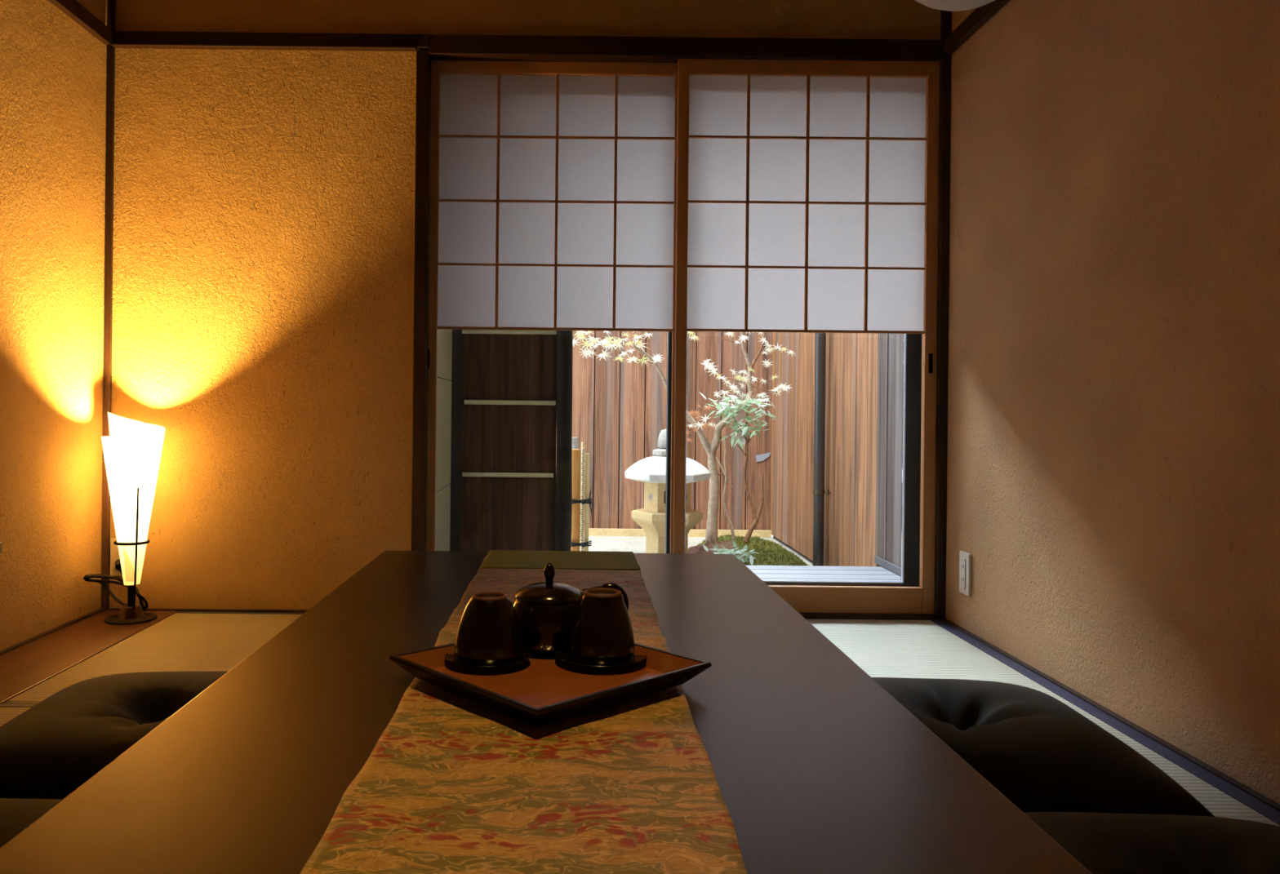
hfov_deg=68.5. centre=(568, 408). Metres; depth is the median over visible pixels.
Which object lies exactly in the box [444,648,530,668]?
saucer
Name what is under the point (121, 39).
trim
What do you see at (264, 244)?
wall
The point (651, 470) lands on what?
stone lantern
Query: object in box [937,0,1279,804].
wall
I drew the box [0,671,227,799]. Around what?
floor cushion
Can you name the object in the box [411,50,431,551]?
trim
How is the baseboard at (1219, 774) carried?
attached to the wall at (1113, 446)
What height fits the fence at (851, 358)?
3.250 m
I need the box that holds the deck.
[746,565,900,581]
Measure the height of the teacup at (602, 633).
0.073 m
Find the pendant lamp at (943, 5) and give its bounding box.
[914,0,995,11]
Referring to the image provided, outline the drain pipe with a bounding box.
[813,333,830,566]
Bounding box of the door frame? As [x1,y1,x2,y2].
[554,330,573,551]
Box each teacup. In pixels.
[453,591,524,666]
[568,587,635,665]
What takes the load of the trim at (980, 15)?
attached to the wall at (1113, 446)
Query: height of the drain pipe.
3.550 m
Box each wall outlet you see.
[110,537,122,576]
[959,551,971,596]
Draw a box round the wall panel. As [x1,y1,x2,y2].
[435,328,452,551]
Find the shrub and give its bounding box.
[699,392,777,543]
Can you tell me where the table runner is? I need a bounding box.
[299,550,747,873]
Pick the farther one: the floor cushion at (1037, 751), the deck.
the deck
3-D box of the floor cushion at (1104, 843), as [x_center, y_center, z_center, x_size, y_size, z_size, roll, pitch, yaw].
[0.739,0.591,1.050,0.560,0.119,0.560,1,0,2]
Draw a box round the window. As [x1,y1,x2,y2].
[665,331,922,586]
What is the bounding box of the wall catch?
[0,541,2,553]
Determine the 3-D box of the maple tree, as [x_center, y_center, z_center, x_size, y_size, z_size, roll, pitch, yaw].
[0.667,0.028,5.359,1.378,1.619,0.395,1,0,-20]
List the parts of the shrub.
stem, stem, stem, stem, stem, stem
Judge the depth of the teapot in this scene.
1.06 m
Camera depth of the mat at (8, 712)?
1.96 m
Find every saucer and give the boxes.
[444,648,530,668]
[555,650,647,667]
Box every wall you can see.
[0,0,106,650]
[109,0,940,609]
[874,333,902,576]
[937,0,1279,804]
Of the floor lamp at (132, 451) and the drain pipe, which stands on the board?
the floor lamp at (132, 451)
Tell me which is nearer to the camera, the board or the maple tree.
the board
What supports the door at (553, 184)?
in the wall at (264, 244)
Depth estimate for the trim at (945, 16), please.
2.92 m
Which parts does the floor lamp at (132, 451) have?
power cord, stem, lamp shade, rod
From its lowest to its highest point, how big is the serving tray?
0.024 m
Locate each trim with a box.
[48,0,111,44]
[101,0,115,610]
[111,31,429,51]
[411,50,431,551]
[428,34,942,62]
[799,613,937,620]
[933,9,951,619]
[944,0,1010,54]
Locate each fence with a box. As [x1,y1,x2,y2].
[555,330,772,537]
[570,437,594,551]
[769,332,880,566]
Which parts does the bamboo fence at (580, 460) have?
post, post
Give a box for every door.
[426,60,677,553]
[449,329,556,551]
[672,58,939,614]
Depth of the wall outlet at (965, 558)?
2.75 m
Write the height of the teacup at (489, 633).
0.070 m
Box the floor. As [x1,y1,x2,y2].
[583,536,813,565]
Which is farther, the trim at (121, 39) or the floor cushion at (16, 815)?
the trim at (121, 39)
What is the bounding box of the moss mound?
[688,534,808,565]
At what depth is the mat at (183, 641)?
2.48 m
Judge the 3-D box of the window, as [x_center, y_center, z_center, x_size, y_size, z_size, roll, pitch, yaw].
[0.359,-0.231,3.105,1.732,1.839,0.100,1,0,0]
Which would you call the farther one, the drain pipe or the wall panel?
the drain pipe
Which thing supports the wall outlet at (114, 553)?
attached to the wall at (264, 244)
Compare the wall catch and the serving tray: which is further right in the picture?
the serving tray
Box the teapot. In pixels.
[512,563,628,657]
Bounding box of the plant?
[702,539,759,565]
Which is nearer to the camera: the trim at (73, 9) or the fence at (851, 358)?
the trim at (73, 9)
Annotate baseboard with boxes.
[0,608,104,655]
[106,608,307,613]
[940,618,1279,812]
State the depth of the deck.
4.01 m
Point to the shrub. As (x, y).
(726, 407)
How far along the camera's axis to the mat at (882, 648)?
2.35 m
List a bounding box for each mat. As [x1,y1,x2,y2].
[0,703,37,726]
[1,611,303,703]
[805,618,1279,826]
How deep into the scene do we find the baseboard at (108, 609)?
2.92 m
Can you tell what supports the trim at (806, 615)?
attached to the wall at (264, 244)
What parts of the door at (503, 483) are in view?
post, bamboo rail, bamboo rail, bamboo rail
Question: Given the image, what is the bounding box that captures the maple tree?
[573,330,795,544]
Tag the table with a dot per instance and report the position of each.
(818, 768)
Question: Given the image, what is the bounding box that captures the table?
[0,550,1092,873]
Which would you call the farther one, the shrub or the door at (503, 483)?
the shrub
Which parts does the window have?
glass pane, sash rail, sash rail, glass pane, sash rail, frame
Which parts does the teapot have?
lid, knob, handle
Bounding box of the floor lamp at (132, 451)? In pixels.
[83,412,164,625]
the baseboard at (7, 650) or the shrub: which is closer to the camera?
the baseboard at (7, 650)
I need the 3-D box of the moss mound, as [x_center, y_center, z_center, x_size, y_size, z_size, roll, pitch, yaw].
[0.983,0.837,5.450,0.776,0.177,1.519,1,0,0]
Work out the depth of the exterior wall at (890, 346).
4.17 m
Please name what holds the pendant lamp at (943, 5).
hanging from the ceiling
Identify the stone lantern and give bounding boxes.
[624,429,710,553]
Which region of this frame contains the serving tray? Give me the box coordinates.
[389,642,711,725]
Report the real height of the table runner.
0.095 m
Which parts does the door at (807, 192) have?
rail, rail, rail, finger pull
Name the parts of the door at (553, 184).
finger pull, rail, rail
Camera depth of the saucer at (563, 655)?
1.02 m
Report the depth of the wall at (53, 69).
2.61 m
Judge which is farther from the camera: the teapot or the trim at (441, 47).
the trim at (441, 47)
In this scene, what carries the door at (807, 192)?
in the wall at (264, 244)
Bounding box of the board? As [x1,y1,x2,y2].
[0,610,177,703]
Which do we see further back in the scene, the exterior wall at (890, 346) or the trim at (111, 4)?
the exterior wall at (890, 346)
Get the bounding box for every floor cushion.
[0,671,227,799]
[0,798,62,847]
[871,677,1214,817]
[1023,812,1279,873]
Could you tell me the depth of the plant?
4.96 m

